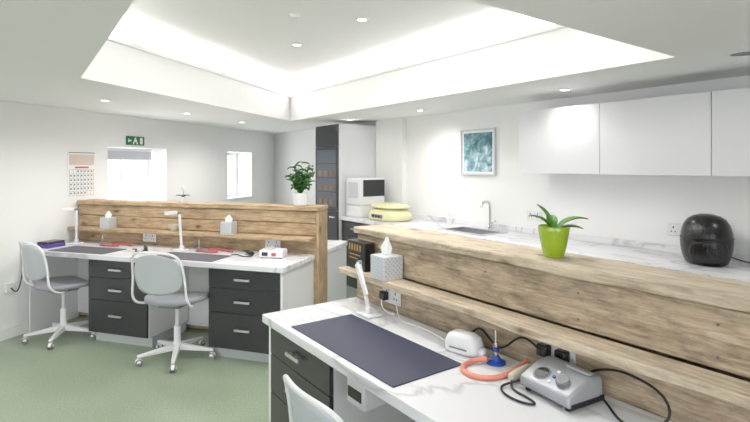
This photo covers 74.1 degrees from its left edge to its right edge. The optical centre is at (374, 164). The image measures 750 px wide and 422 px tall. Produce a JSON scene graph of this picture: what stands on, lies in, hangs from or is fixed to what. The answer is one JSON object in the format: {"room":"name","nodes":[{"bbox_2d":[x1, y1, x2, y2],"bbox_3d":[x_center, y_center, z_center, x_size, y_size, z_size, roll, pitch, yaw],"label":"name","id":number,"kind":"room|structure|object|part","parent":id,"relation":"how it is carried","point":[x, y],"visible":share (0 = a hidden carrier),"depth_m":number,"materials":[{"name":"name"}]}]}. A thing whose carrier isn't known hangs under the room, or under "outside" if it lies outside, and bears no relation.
{"room":"dental laboratory","nodes":[
{"label":"dental laboratory","id":0,"kind":"room"},
{"bbox_2d":[0,100,273,330],"bbox_3d":[-3.498,0.475,3.828,0.340,2.050,11.900,0,0,17],"label":"wall","id":1,"kind":"structure","parent":0,"point":[36,141],"depth_m":4.93,"materials":[{"name":"white paint"}]},
{"bbox_2d":[4,273,21,292],"bbox_3d":[-3.128,0.950,4.333,0.058,0.302,0.165,0,0,17],"label":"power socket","id":2,"kind":"object","parent":1,"relation":"attached to","point":[8,287],"visible":0.77,"depth_m":4.29,"materials":[{"name":"white plastic"}]},
{"bbox_2d":[0,312,78,340],"bbox_3d":[-3.890,1.455,1.986,0.017,0.090,6.950,0,0,17],"label":"baseboard","id":3,"kind":"structure","parent":1,"relation":"attached to","point":[23,328],"depth_m":4.33,"materials":[{"name":"white"}]},
{"bbox_2d":[67,152,94,197],"bbox_3d":[-2.946,0.097,4.996,0.010,0.447,0.320,0,0,17],"label":"wall calendar","id":4,"kind":"object","parent":1,"relation":"attached to","point":[80,165],"visible":1,"depth_m":4.98,"materials":[{"name":"white paper"}]},
{"bbox_3d":[-2.946,-0.052,4.996,0.001,0.105,0.290,0,0,17],"label":"picture panel","id":5,"kind":"part","parent":4,"relation":"part of","materials":[{"name":"beige paper"}]},
{"bbox_2d":[108,148,151,160],"bbox_3d":[-2.927,-0.123,5.801,0.049,0.137,0.840,0,0,17],"label":"roller blind","id":6,"kind":"object","parent":1,"relation":"attached to","point":[113,153],"visible":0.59,"depth_m":5.85,"materials":[{"name":"grey fabric"}]},
{"bbox_2d":[116,148,148,199],"bbox_3d":[-3.001,0.160,5.825,0.050,0.714,0.894,0,0,17],"label":"frame","id":7,"kind":"object","parent":1,"relation":"attached to","point":[118,162],"visible":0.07,"depth_m":5.87,"materials":[{"name":"white"}]},
{"bbox_2d":[126,136,143,145],"bbox_3d":[-2.730,-0.275,5.662,0.023,0.100,0.260,0,0,17],"label":"exit sign","id":8,"kind":"object","parent":1,"relation":"attached to","point":[130,140],"visible":1,"depth_m":5.64,"materials":[{"name":"green plastic"}]},
{"bbox_2d":[228,153,236,196],"bbox_3d":[-2.376,0.160,7.814,0.050,0.714,0.664,0,0,17],"label":"frame","id":9,"kind":"object","parent":1,"relation":"attached to","point":[234,155],"visible":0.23,"depth_m":8.08,"materials":[{"name":"white"}]},
{"bbox_2d":[228,196,252,199],"bbox_3d":[-2.211,0.509,7.762,0.285,0.019,0.664,0,0,17],"label":"window sill","id":10,"kind":"structure","parent":1,"relation":"in","point":[229,197],"depth_m":7.75,"materials":[{"name":"white"}]},
{"bbox_2d":[0,291,356,421],"bbox_3d":[-2.695,1.550,1.990,10.326,0.100,11.322,0,0,-36],"label":"floor","id":11,"kind":"structure","parent":0,"point":[81,379],"depth_m":3.40,"materials":[{"name":"green plastic"}]},
{"bbox_2d":[18,241,95,349],"bbox_3d":[-2.715,1.062,4.311,0.571,0.875,0.612,0,0,34],"label":"swivel chair","id":12,"kind":"object","parent":11,"relation":"on","point":[34,262],"visible":0.91,"depth_m":4.17,"materials":[{"name":"white plastic"}]},
{"bbox_3d":[-2.836,1.412,4.230,0.255,0.052,0.044,0,0,-31],"label":"leg","id":13,"kind":"part","parent":12,"relation":"part of","materials":[{"name":"white plastic"}]},
{"bbox_3d":[-2.666,1.412,4.156,0.044,0.052,0.255,0,0,-13],"label":"leg","id":14,"kind":"part","parent":12,"relation":"part of","materials":[{"name":"white plastic"}]},
{"bbox_3d":[-2.638,1.412,4.455,0.044,0.052,0.255,0,0,23],"label":"leg","id":15,"kind":"part","parent":12,"relation":"part of","materials":[{"name":"white plastic"}]},
{"bbox_3d":[-2.543,1.412,4.295,0.255,0.052,0.044,0,0,5],"label":"leg","id":16,"kind":"part","parent":12,"relation":"part of","materials":[{"name":"white plastic"}]},
{"bbox_2d":[29,241,315,362],"bbox_3d":[-1.810,1.125,4.280,2.570,0.750,0.575,0,0,17],"label":"desk","id":17,"kind":"object","parent":11,"relation":"on","point":[241,289],"visible":0.77,"depth_m":4.08,"materials":[{"name":"white stone"}]},
{"bbox_2d":[37,239,64,248],"bbox_3d":[-2.966,0.722,4.552,0.140,0.055,0.180,0,0,17],"label":"instrument case","id":18,"kind":"object","parent":17,"relation":"on","point":[47,244],"visible":0.97,"depth_m":4.51,"materials":[{"name":"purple plastic"}]},
{"bbox_3d":[-2.966,0.704,4.552,0.136,0.019,0.176,0,0,17],"label":"lid","id":19,"kind":"part","parent":18,"relation":"part of","materials":[{"name":"black plastic"}]},
{"bbox_3d":[-3.016,1.145,4.677,0.020,0.709,0.489,0,0,17],"label":"panel","id":20,"kind":"part","parent":17,"relation":"part of","materials":[{"name":"white laminate"}]},
{"bbox_2d":[63,207,83,244],"bbox_3d":[-2.836,0.575,4.666,0.110,0.350,0.164,0,0,17],"label":"desk lamp","id":21,"kind":"object","parent":17,"relation":"on","point":[76,241],"visible":1,"depth_m":4.69,"materials":[{"name":"white plastic"}]},
{"bbox_3d":[-2.825,0.570,4.701,0.020,0.300,0.014,0,0,17],"label":"arm","id":22,"kind":"part","parent":21,"relation":"part of","materials":[{"name":"white plastic"}]},
{"bbox_2d":[48,246,125,254],"bbox_3d":[-2.528,0.748,4.377,0.600,0.004,0.270,0,0,17],"label":"desk mat","id":23,"kind":"object","parent":17,"relation":"on","point":[74,249],"visible":1,"depth_m":4.37,"materials":[{"name":"grey"}]},
{"bbox_3d":[-2.132,0.868,4.122,0.604,0.145,0.020,0,0,17],"label":"drawer","id":24,"kind":"part","parent":17,"relation":"part of","materials":[{"name":"grey laminate"}]},
{"bbox_3d":[-2.139,1.248,4.098,0.130,0.016,0.030,0,0,17],"label":"handle","id":25,"kind":"part","parent":17,"relation":"part of","materials":[{"name":"silver metal"}]},
{"bbox_3d":[-2.139,1.036,4.098,0.130,0.016,0.030,0,0,17],"label":"handle","id":26,"kind":"part","parent":17,"relation":"part of","materials":[{"name":"silver metal"}]},
{"bbox_2d":[99,234,132,246],"bbox_3d":[-2.392,0.697,4.588,0.354,0.105,0.133,0,0,17],"label":"stand","id":27,"kind":"object","parent":17,"relation":"on","point":[114,244],"visible":1,"depth_m":4.59,"materials":[{"name":"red plastic"}]},
{"bbox_3d":[-2.132,1.268,4.122,0.604,0.273,0.020,0,0,17],"label":"drawer","id":28,"kind":"part","parent":17,"relation":"part of","materials":[{"name":"grey"}]},
{"bbox_3d":[-2.132,1.036,4.122,0.604,0.184,0.020,0,0,17],"label":"drawer","id":29,"kind":"part","parent":17,"relation":"part of","materials":[{"name":"grey laminate"}]},
{"bbox_2d":[132,245,147,251],"bbox_3d":[-2.050,0.729,4.342,0.122,0.042,0.195,0,0,-28],"label":"dental handpiece","id":30,"kind":"object","parent":17,"relation":"on","point":[145,246],"visible":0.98,"depth_m":4.31,"materials":[{"name":"black plastic"}]},
{"bbox_3d":[-1.744,1.121,4.547,2.525,0.659,0.025,0,0,17],"label":"panel","id":31,"kind":"part","parent":17,"relation":"part of","materials":[{"name":"white laminate"}]},
{"bbox_2d":[164,211,189,251],"bbox_3d":[-1.714,0.575,4.308,0.135,0.350,0.175,0,0,17],"label":"desk lamp","id":32,"kind":"object","parent":17,"relation":"on","point":[181,248],"visible":1,"depth_m":4.34,"materials":[{"name":"white plastic"}]},
{"bbox_3d":[-1.702,0.570,4.348,0.044,0.301,0.014,0,0,17],"label":"arm","id":33,"kind":"part","parent":32,"relation":"part of","materials":[{"name":"white plastic"}]},
{"bbox_2d":[157,252,231,261],"bbox_3d":[-1.508,0.748,4.056,0.600,0.004,0.270,0,0,17],"label":"desk mat","id":34,"kind":"object","parent":17,"relation":"on","point":[181,255],"depth_m":4.05,"materials":[{"name":"grey rubber"}]},
{"bbox_2d":[196,239,233,252],"bbox_3d":[-1.381,0.697,4.270,0.354,0.105,0.133,0,0,17],"label":"stand","id":35,"kind":"object","parent":17,"relation":"on","point":[210,250],"visible":1,"depth_m":4.27,"materials":[{"name":"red plastic"}]},
{"bbox_3d":[-0.992,1.268,3.763,0.614,0.273,0.020,0,0,17],"label":"drawer","id":36,"kind":"part","parent":17,"relation":"part of","materials":[{"name":"grey wood"}]},
{"bbox_3d":[-0.999,1.248,3.739,0.130,0.016,0.030,0,0,17],"label":"handle","id":37,"kind":"part","parent":17,"relation":"part of","materials":[{"name":"silver metal"}]},
{"bbox_3d":[-0.999,1.036,3.739,0.130,0.016,0.030,0,0,17],"label":"handle","id":38,"kind":"part","parent":17,"relation":"part of","materials":[{"name":"silver metal"}]},
{"bbox_3d":[-0.999,0.868,3.739,0.130,0.016,0.030,0,0,17],"label":"handle","id":39,"kind":"part","parent":17,"relation":"part of","materials":[{"name":"silver metal"}]},
{"bbox_2d":[231,250,253,256],"bbox_3d":[-1.082,0.729,4.111,0.195,0.042,0.121,0,0,39],"label":"dental handpiece","id":40,"kind":"object","parent":17,"relation":"on","point":[248,252],"visible":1,"depth_m":4.11,"materials":[{"name":"black plastic"}]},
{"bbox_3d":[-0.992,1.036,3.763,0.614,0.184,0.020,0,0,17],"label":"drawer","id":41,"kind":"part","parent":17,"relation":"part of","materials":[{"name":"grey laminate"}]},
{"bbox_3d":[-0.992,0.868,3.763,0.614,0.145,0.020,0,0,17],"label":"drawer","id":42,"kind":"part","parent":17,"relation":"part of","materials":[{"name":"grey laminate"}]},
{"bbox_2d":[259,247,286,258],"bbox_3d":[-0.829,0.712,4.046,0.200,0.075,0.142,0,0,9],"label":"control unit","id":43,"kind":"object","parent":17,"relation":"on","point":[267,252],"visible":1,"depth_m":3.98,"materials":[{"name":"white plastic"}]},
{"bbox_3d":[-0.606,1.145,3.917,0.020,0.709,0.545,0,0,17],"label":"panel","id":44,"kind":"part","parent":17,"relation":"part of","materials":[{"name":"white laminate"}]},
{"bbox_2d":[131,252,215,372],"bbox_3d":[-1.528,1.062,3.851,0.578,0.875,0.614,0,0,14],"label":"swivel chair","id":45,"kind":"object","parent":11,"relation":"on","point":[161,278],"visible":1,"depth_m":3.65,"materials":[{"name":"white plastic"}]},
{"bbox_3d":[-1.666,1.412,3.773,0.255,0.052,0.044,0,0,-33],"label":"leg","id":46,"kind":"part","parent":45,"relation":"part of","materials":[{"name":"white plastic"}]},
{"bbox_3d":[-1.658,1.412,3.958,0.255,0.052,0.044,0,0,39],"label":"leg","id":47,"kind":"part","parent":45,"relation":"part of","materials":[{"name":"white plastic"}]},
{"bbox_3d":[-1.493,1.412,3.708,0.044,0.052,0.255,0,0,-15],"label":"leg","id":48,"kind":"part","parent":45,"relation":"part of","materials":[{"name":"white plastic"}]},
{"bbox_3d":[-1.480,1.412,4.008,0.044,0.052,0.255,0,0,21],"label":"leg","id":49,"kind":"part","parent":45,"relation":"part of","materials":[{"name":"white plastic"}]},
{"bbox_3d":[-1.378,1.412,3.853,0.255,0.052,0.044,0,0,3],"label":"leg","id":50,"kind":"part","parent":45,"relation":"part of","materials":[{"name":"white plastic"}]},
{"bbox_2d":[67,199,327,329],"bbox_3d":[-1.698,0.925,4.584,2.600,1.150,0.329,0,0,17],"label":"divider","id":51,"kind":"object","parent":11,"relation":"on","point":[299,229],"visible":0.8,"depth_m":4.47,"materials":[{"name":"brown wood"}]},
{"bbox_2d":[100,211,115,228],"bbox_3d":[-2.548,0.519,4.747,0.101,0.160,0.101,0,0,17],"label":"tissue box","id":52,"kind":"object","parent":51,"relation":"on","point":[107,222],"visible":1,"depth_m":4.71,"materials":[{"name":"grey"}]},
{"bbox_2d":[143,234,155,241],"bbox_3d":[-2.121,0.680,4.673,0.148,0.086,0.013,0,0,17],"label":"wall outlet","id":53,"kind":"object","parent":51,"relation":"attached to","point":[146,237],"visible":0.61,"depth_m":4.67,"materials":[{"name":"white plastic"}]},
{"bbox_2d":[168,224,178,230],"bbox_3d":[-1.832,0.570,4.525,0.100,0.060,0.100,0,0,17],"label":"bowl","id":54,"kind":"object","parent":51,"relation":"on","point":[173,227],"visible":0.96,"depth_m":4.50,"materials":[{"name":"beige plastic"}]},
{"bbox_2d":[176,187,189,201],"bbox_3d":[-1.790,0.277,4.674,0.116,0.144,0.128,0,0,17],"label":"orchid","id":55,"kind":"object","parent":51,"relation":"on","point":[183,198],"visible":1,"depth_m":4.66,"materials":[{"name":"white plastic"}]},
{"bbox_3d":[-1.804,0.325,4.679,0.064,0.050,0.064,0,0,17],"label":"pot","id":56,"kind":"part","parent":55,"relation":"part of","materials":[{"name":"white ceramic"}]},
{"bbox_2d":[220,215,236,233],"bbox_3d":[-1.279,0.517,4.348,0.105,0.164,0.105,0,0,12],"label":"tissue box","id":57,"kind":"object","parent":51,"relation":"on","point":[228,226],"visible":1,"depth_m":4.31,"materials":[{"name":"grey"}]},
{"bbox_2d":[265,240,280,247],"bbox_3d":[-0.881,0.680,4.283,0.148,0.086,0.013,0,0,17],"label":"wall outlet","id":58,"kind":"object","parent":51,"relation":"attached to","point":[268,243],"visible":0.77,"depth_m":4.28,"materials":[{"name":"white plastic"}]},
{"bbox_2d":[284,161,315,205],"bbox_3d":[-0.636,0.159,4.320,0.282,0.382,0.281,0,0,-27],"label":"potted houseplant","id":59,"kind":"object","parent":51,"relation":"on","point":[299,198],"visible":1,"depth_m":4.27,"materials":[{"name":"green plant"}]},
{"bbox_3d":[-0.650,0.295,4.316,0.148,0.108,0.148,0,0,17],"label":"pot","id":60,"kind":"part","parent":59,"relation":"part of","materials":[{"name":"white ceramic"}]},
{"bbox_3d":[-0.469,0.946,4.207,0.029,1.109,0.090,0,0,17],"label":"post","id":61,"kind":"part","parent":51,"relation":"part of","materials":[{"name":"brown wood"}]},
{"bbox_3d":[-0.441,0.946,4.299,0.027,1.109,0.097,0,0,17],"label":"post","id":62,"kind":"part","parent":51,"relation":"part of","materials":[{"name":"brown wood"}]},
{"bbox_2d":[283,374,343,421],"bbox_3d":[-0.013,1.099,1.743,0.621,0.800,0.572,0,0,-36],"label":"swivel chair","id":63,"kind":"object","parent":11,"relation":"on","point":[302,407],"visible":1,"depth_m":1.54,"materials":[{"name":"white plastic"}]},
{"bbox_2d":[327,240,346,301],"bbox_3d":[-1.577,1.125,5.019,2.570,0.750,0.595,0,0,17],"label":"desk","id":64,"kind":"object","parent":11,"relation":"on","point":[336,249],"visible":0.09,"depth_m":4.64,"materials":[{"name":"white laminate"}]},
{"bbox_2d":[316,124,375,290],"bbox_3d":[-0.369,0.507,6.231,0.622,1.985,0.538,0,0,-36],"label":"tall cabinet","id":65,"kind":"object","parent":11,"relation":"on","point":[343,151],"visible":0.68,"depth_m":5.99,"materials":[{"name":"white laminate"}]},
{"bbox_3d":[-0.598,0.160,6.066,0.003,0.680,0.460,0,0,-36],"label":"door glass","id":66,"kind":"part","parent":65,"relation":"part of","materials":[{"name":"clear glass"}]},
{"bbox_3d":[-0.590,-0.351,6.073,0.020,0.263,0.532,0,0,-36],"label":"door","id":67,"kind":"part","parent":65,"relation":"part of","materials":[{"name":"grey"}]},
{"bbox_3d":[-0.590,0.162,6.073,0.020,0.756,0.532,0,0,-36],"label":"glazed door","id":68,"kind":"part","parent":65,"relation":"part of","materials":[{"name":"grey glass"}]},
{"bbox_3d":[-0.590,0.980,6.073,0.020,0.871,0.532,0,0,-36],"label":"door","id":69,"kind":"part","parent":65,"relation":"part of","materials":[{"name":"grey"}]},
{"bbox_2d":[262,297,672,421],"bbox_3d":[0.533,1.062,1.443,0.565,0.876,3.000,0,0,-36],"label":"desk","id":70,"kind":"object","parent":11,"relation":"on","point":[450,395],"depth_m":1.87,"materials":[{"name":"white stone"}]},
{"bbox_3d":[-0.314,1.145,2.651,0.530,0.709,0.019,0,0,-36],"label":"panel","id":71,"kind":"part","parent":70,"relation":"part of","materials":[{"name":"white laminate"}]},
{"bbox_3d":[-0.345,1.268,2.257,0.020,0.273,0.579,0,0,-36],"label":"drawer","id":72,"kind":"part","parent":70,"relation":"part of","materials":[{"name":"grey"}]},
{"bbox_3d":[-0.365,0.868,2.242,0.030,0.016,0.130,0,0,-36],"label":"handle","id":73,"kind":"part","parent":70,"relation":"part of","materials":[{"name":"silver metal"}]},
{"bbox_3d":[-0.345,1.036,2.257,0.020,0.184,0.579,0,0,-36],"label":"drawer","id":74,"kind":"part","parent":70,"relation":"part of","materials":[{"name":"grey"}]},
{"bbox_3d":[-0.345,0.868,2.257,0.020,0.145,0.579,0,0,-36],"label":"drawer","id":75,"kind":"part","parent":70,"relation":"part of","materials":[{"name":"grey"}]},
{"bbox_2d":[347,377,387,411],"bbox_3d":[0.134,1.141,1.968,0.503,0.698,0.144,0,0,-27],"label":"control box","id":76,"kind":"object","parent":70,"relation":"attached to","point":[360,397],"visible":0.28,"depth_m":1.82,"materials":[{"name":"white plastic"}]},
{"bbox_2d":[355,260,381,318],"bbox_3d":[-0.043,0.618,2.489,0.089,0.262,0.153,0,0,-36],"label":"desk lamp","id":77,"kind":"object","parent":70,"relation":"on","point":[368,313],"depth_m":2.46,"materials":[{"name":"white plastic"}]},
{"bbox_2d":[291,314,461,387],"bbox_3d":[-0.029,0.748,2.080,0.330,0.004,0.770,0,0,-36],"label":"desk mat","id":78,"kind":"object","parent":70,"relation":"on","point":[395,360],"visible":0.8,"depth_m":2.00,"materials":[{"name":"grey rubber"}]},
{"bbox_2d":[445,329,487,356],"bbox_3d":[0.367,0.709,1.992,0.183,0.081,0.098,0,0,43],"label":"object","id":79,"kind":"object","parent":70,"relation":"on","point":[459,341],"visible":0.96,"depth_m":1.96,"materials":[{"name":"white plastic"}]},
{"bbox_3d":[0.426,0.687,1.823,0.243,0.125,0.172,0,0,-36],"label":"bunsen burner","id":80,"kind":"part","parent":70,"relation":"part of","materials":[{"name":"orange rubber"}]},
{"bbox_2d":[508,362,533,382],"bbox_3d":[0.519,0.729,1.750,0.141,0.042,0.040,0,0,-38],"label":"handpiece","id":81,"kind":"object","parent":70,"relation":"on","point":[515,374],"visible":0.57,"depth_m":1.72,"materials":[{"name":"beige plastic"}]},
{"bbox_2d":[500,355,670,421],"bbox_3d":[0.612,0.687,1.521,0.254,0.125,0.481,0,0,-29],"label":"control unit","id":82,"kind":"object","parent":70,"relation":"on","point":[573,387],"visible":0.98,"depth_m":1.56,"materials":[{"name":"silver metal"}]},
{"bbox_3d":[0.462,0.732,1.633,0.095,0.033,0.178,0,0,5],"label":"motor cord","id":83,"kind":"part","parent":82,"relation":"part of","materials":[{"name":"black rubber"}]},
{"bbox_3d":[0.654,0.656,1.592,0.025,0.009,0.090,0,0,-29],"label":"carry handle","id":84,"kind":"part","parent":82,"relation":"part of","materials":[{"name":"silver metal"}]},
{"bbox_2d":[338,224,749,421],"bbox_3d":[0.803,0.925,1.642,0.336,1.150,3.010,0,0,-36],"label":"partition","id":85,"kind":"object","parent":11,"relation":"on","point":[686,335],"visible":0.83,"depth_m":1.65,"materials":[{"name":"brown wood"}]},
{"bbox_2d":[347,238,374,271],"bbox_3d":[-0.079,0.492,2.726,0.061,0.150,0.200,0,0,-31],"label":"glove box","id":86,"kind":"object","parent":85,"relation":"on","point":[357,249],"visible":0.88,"depth_m":2.68,"materials":[{"name":"black cardboard"}]},
{"bbox_2d":[371,237,402,280],"bbox_3d":[0.058,0.465,2.498,0.117,0.206,0.117,0,0,-36],"label":"tissue box","id":87,"kind":"object","parent":85,"relation":"on","point":[386,265],"visible":1,"depth_m":2.46,"materials":[{"name":"grey cardboard"}]},
{"bbox_2d":[379,288,444,340],"bbox_3d":[0.172,0.687,2.356,0.069,0.121,0.582,0,0,-29],"label":"power socket","id":88,"kind":"object","parent":85,"relation":"attached to","point":[392,297],"visible":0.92,"depth_m":2.53,"materials":[{"name":"white plastic"}]},
{"bbox_3d":[0.062,0.718,2.513,0.029,0.060,0.125,0,0,-36],"label":"cord","id":89,"kind":"part","parent":88,"relation":"part of","materials":[{"name":"white plastic"}]},
{"bbox_3d":[0.086,0.670,2.556,0.009,0.086,0.148,0,0,-36],"label":"plate","id":90,"kind":"part","parent":88,"relation":"part of","materials":[{"name":"white plastic"}]},
{"bbox_3d":[0.182,0.707,2.300,0.046,0.080,0.473,0,0,-25],"label":"cord","id":91,"kind":"part","parent":88,"relation":"part of","materials":[{"name":"white plastic"}]},
{"bbox_2d":[472,327,575,364],"bbox_3d":[0.529,0.678,1.900,0.050,0.121,0.498,0,0,-36],"label":"power socket","id":92,"kind":"object","parent":85,"relation":"attached to","point":[542,349],"visible":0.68,"depth_m":1.77,"materials":[{"name":"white plastic"}]},
{"bbox_3d":[0.495,0.687,1.942,0.021,0.102,0.391,0,0,-31],"label":"cord","id":93,"kind":"part","parent":92,"relation":"part of","materials":[{"name":"black rubber"}]},
{"bbox_3d":[0.647,0.660,1.770,0.009,0.086,0.148,0,0,-36],"label":"plate","id":94,"kind":"part","parent":92,"relation":"part of","materials":[{"name":"white plastic"}]},
{"bbox_2d":[528,204,587,257],"bbox_3d":[0.699,0.251,1.893,0.203,0.198,0.131,0,0,28],"label":"potted plant","id":95,"kind":"object","parent":85,"relation":"on","point":[553,235],"visible":1,"depth_m":1.86,"materials":[{"name":"green ceramic"}]},
{"bbox_3d":[0.681,0.290,1.894,0.116,0.118,0.116,0,0,-36],"label":"pot","id":96,"kind":"part","parent":95,"relation":"part of","materials":[{"name":"green ceramic"}]},
{"bbox_2d":[340,213,749,294],"bbox_3d":[1.846,1.025,3.175,0.590,0.950,6.965,0,0,-36],"label":"countertop","id":97,"kind":"structure","parent":11,"relation":"on","point":[657,255],"depth_m":3.70,"materials":[{"name":"white stone"}]},
{"bbox_3d":[-0.211,1.109,5.618,0.020,0.571,0.594,0,0,-36],"label":"door","id":98,"kind":"part","parent":97,"relation":"part of","materials":[{"name":"grey"}]},
{"bbox_3d":[-0.211,0.738,5.618,0.020,0.165,0.594,0,0,-36],"label":"door","id":99,"kind":"part","parent":97,"relation":"part of","materials":[{"name":"grey"}]},
{"bbox_2d":[346,177,384,217],"bbox_3d":[-0.114,0.374,5.837,0.343,0.450,0.326,0,0,-36],"label":"printer","id":100,"kind":"object","parent":97,"relation":"on","point":[361,192],"visible":0.82,"depth_m":5.70,"materials":[{"name":"white plastic"}]},
{"bbox_2d":[368,202,411,221],"bbox_3d":[0.156,0.502,5.449,0.374,0.195,0.520,0,0,-36],"label":"container","id":101,"kind":"object","parent":97,"relation":"on","point":[383,211],"visible":1,"depth_m":5.28,"materials":[{"name":"yellow plastic"}]},
{"bbox_3d":[0.162,0.442,5.454,0.320,0.050,0.480,0,0,-36],"label":"lid","id":102,"kind":"part","parent":101,"relation":"part of","materials":[{"name":"yellow plastic"}]},
{"bbox_2d":[447,212,450,223],"bbox_3d":[0.750,0.539,5.040,0.048,0.121,0.044,0,0,3],"label":"soap dispenser","id":103,"kind":"object","parent":97,"relation":"on","point":[449,216],"visible":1,"depth_m":5.02,"materials":[{"name":"white plastic"}]},
{"bbox_2d":[439,226,507,235],"bbox_3d":[0.880,0.648,4.516,0.340,0.108,0.540,0,0,-36],"label":"sink","id":104,"kind":"object","parent":97,"relation":"in","point":[461,229],"visible":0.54,"depth_m":4.62,"materials":[{"name":"silver metal"}]},
{"bbox_3d":[0.880,0.650,4.516,0.280,0.103,0.480,0,0,-36],"label":"bowl","id":105,"kind":"part","parent":104,"relation":"part of","materials":[{"name":"silver metal"}]},
{"bbox_2d":[480,200,495,229],"bbox_3d":[1.044,0.464,4.582,0.155,0.271,0.098,0,0,-35],"label":"kitchen faucet","id":106,"kind":"object","parent":97,"relation":"on","point":[489,227],"visible":0.98,"depth_m":4.62,"materials":[{"name":"silver metal"}]},
{"bbox_3d":[1.024,0.454,4.598,0.142,0.252,0.024,0,0,-36],"label":"spout","id":107,"kind":"part","parent":106,"relation":"part of","materials":[{"name":"silver metal"}]},
{"bbox_2d":[679,213,749,266],"bbox_3d":[2.135,0.449,3.006,0.516,0.302,0.349,0,0,0],"label":"air fryer","id":108,"kind":"object","parent":97,"relation":"on","point":[705,239],"visible":1,"depth_m":2.93,"materials":[{"name":"black plastic"}]},
{"bbox_3d":[1.958,0.515,2.916,0.201,0.126,0.049,0,0,29],"label":"drawer","id":109,"kind":"part","parent":108,"relation":"part of","materials":[{"name":"black plastic"}]},
{"bbox_3d":[1.933,0.498,2.870,0.034,0.033,0.075,0,0,29],"label":"drawer handle","id":110,"kind":"part","parent":108,"relation":"part of","materials":[{"name":"black plastic"}]},
{"bbox_2d":[0,0,749,133],"bbox_3d":[-2.695,-0.835,1.990,10.326,0.570,11.322,0,0,-36],"label":"ceiling","id":111,"kind":"structure","parent":0,"point":[224,63],"depth_m":3.51,"materials":[{"name":"white paint"}]},
{"bbox_2d":[290,13,299,18],"bbox_3d":[-0.540,-1.006,3.360,0.068,0.027,0.068,0,0,0],"label":"smoke detector","id":112,"kind":"object","parent":111,"relation":"attached to","point":[294,15],"visible":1,"depth_m":3.34,"materials":[{"name":"white plastic"}]},
{"bbox_2d":[291,43,302,45],"bbox_3d":[-0.660,-1.016,4.200,0.096,0.007,0.096,0,0,0],"label":"recessed light","id":113,"kind":"object","parent":111,"relation":"in","point":[293,44],"depth_m":4.18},
{"bbox_2d":[355,17,368,21],"bbox_3d":[-0.090,-1.016,3.470,0.096,0.007,0.096,0,0,0],"label":"recessed light","id":114,"kind":"object","parent":111,"relation":"in","point":[362,19],"depth_m":3.46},
{"bbox_2d":[558,88,571,90],"bbox_3d":[1.375,-0.545,3.600,0.096,0.007,0.096,0,0,0],"label":"recessed light","id":115,"kind":"object","parent":111,"relation":"in","point":[563,89],"depth_m":3.57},
{"bbox_2d":[376,117,405,203],"bbox_3d":[0.185,0.025,5.962,0.060,1.147,0.520,0,0,-35],"label":"wall pier","id":116,"kind":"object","parent":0,"point":[390,133],"visible":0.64,"depth_m":5.88,"materials":[{"name":"white paint"}]},
{"bbox_2d":[274,75,749,254],"bbox_3d":[1.208,0.475,4.750,0.196,2.050,10.800,0,0,-36],"label":"wall","id":117,"kind":"structure","parent":0,"point":[628,207],"depth_m":4.29,"materials":[{"name":"white paint"}]},
{"bbox_2d":[460,128,495,175],"bbox_3d":[1.001,-0.125,4.848,0.025,0.450,0.450,0,0,-36],"label":"framed painting","id":118,"kind":"object","parent":117,"relation":"attached to","point":[477,146],"visible":1,"depth_m":4.84,"materials":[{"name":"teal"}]},
{"bbox_2d":[527,210,541,220],"bbox_3d":[1.384,0.440,4.323,0.013,0.086,0.148,0,0,-36],"label":"power socket","id":119,"kind":"object","parent":117,"relation":"attached to","point":[529,212],"visible":0.95,"depth_m":4.32,"materials":[{"name":"white plastic"}]},
{"bbox_2d":[519,87,749,176],"bbox_3d":[2.571,-0.183,2.369,0.347,0.497,4.340,0,0,-36],"label":"upper cabinet","id":120,"kind":"object","parent":117,"relation":"attached to","point":[702,133],"visible":1,"depth_m":3.22,"materials":[{"name":"white laminate"}]},
{"bbox_3d":[1.377,-0.183,3.759,0.020,0.497,0.686,0,0,-36],"label":"door","id":121,"kind":"part","parent":120,"relation":"part of","materials":[{"name":"white laminate"}]},
{"bbox_3d":[1.778,-0.183,3.198,0.020,0.497,0.686,0,0,-36],"label":"door","id":122,"kind":"part","parent":120,"relation":"part of","materials":[{"name":"white laminate"}]},
{"bbox_3d":[2.179,-0.183,2.636,0.020,0.497,0.686,0,0,-36],"label":"door","id":123,"kind":"part","parent":120,"relation":"part of","materials":[{"name":"white laminate"}]},
{"bbox_2d":[668,223,681,235],"bbox_3d":[2.063,0.440,3.371,0.013,0.086,0.148,0,0,-36],"label":"power socket","id":124,"kind":"object","parent":117,"relation":"attached to","point":[674,229],"visible":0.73,"depth_m":3.39,"materials":[{"name":"white plastic"}]},
{"bbox_2d":[725,49,749,56],"bbox_3d":[1.800,-0.544,2.420,0.160,0.009,0.160,0,0,0],"label":"ceiling speaker","id":125,"kind":"object","parent":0,"point":[744,52],"depth_m":2.42}
]}

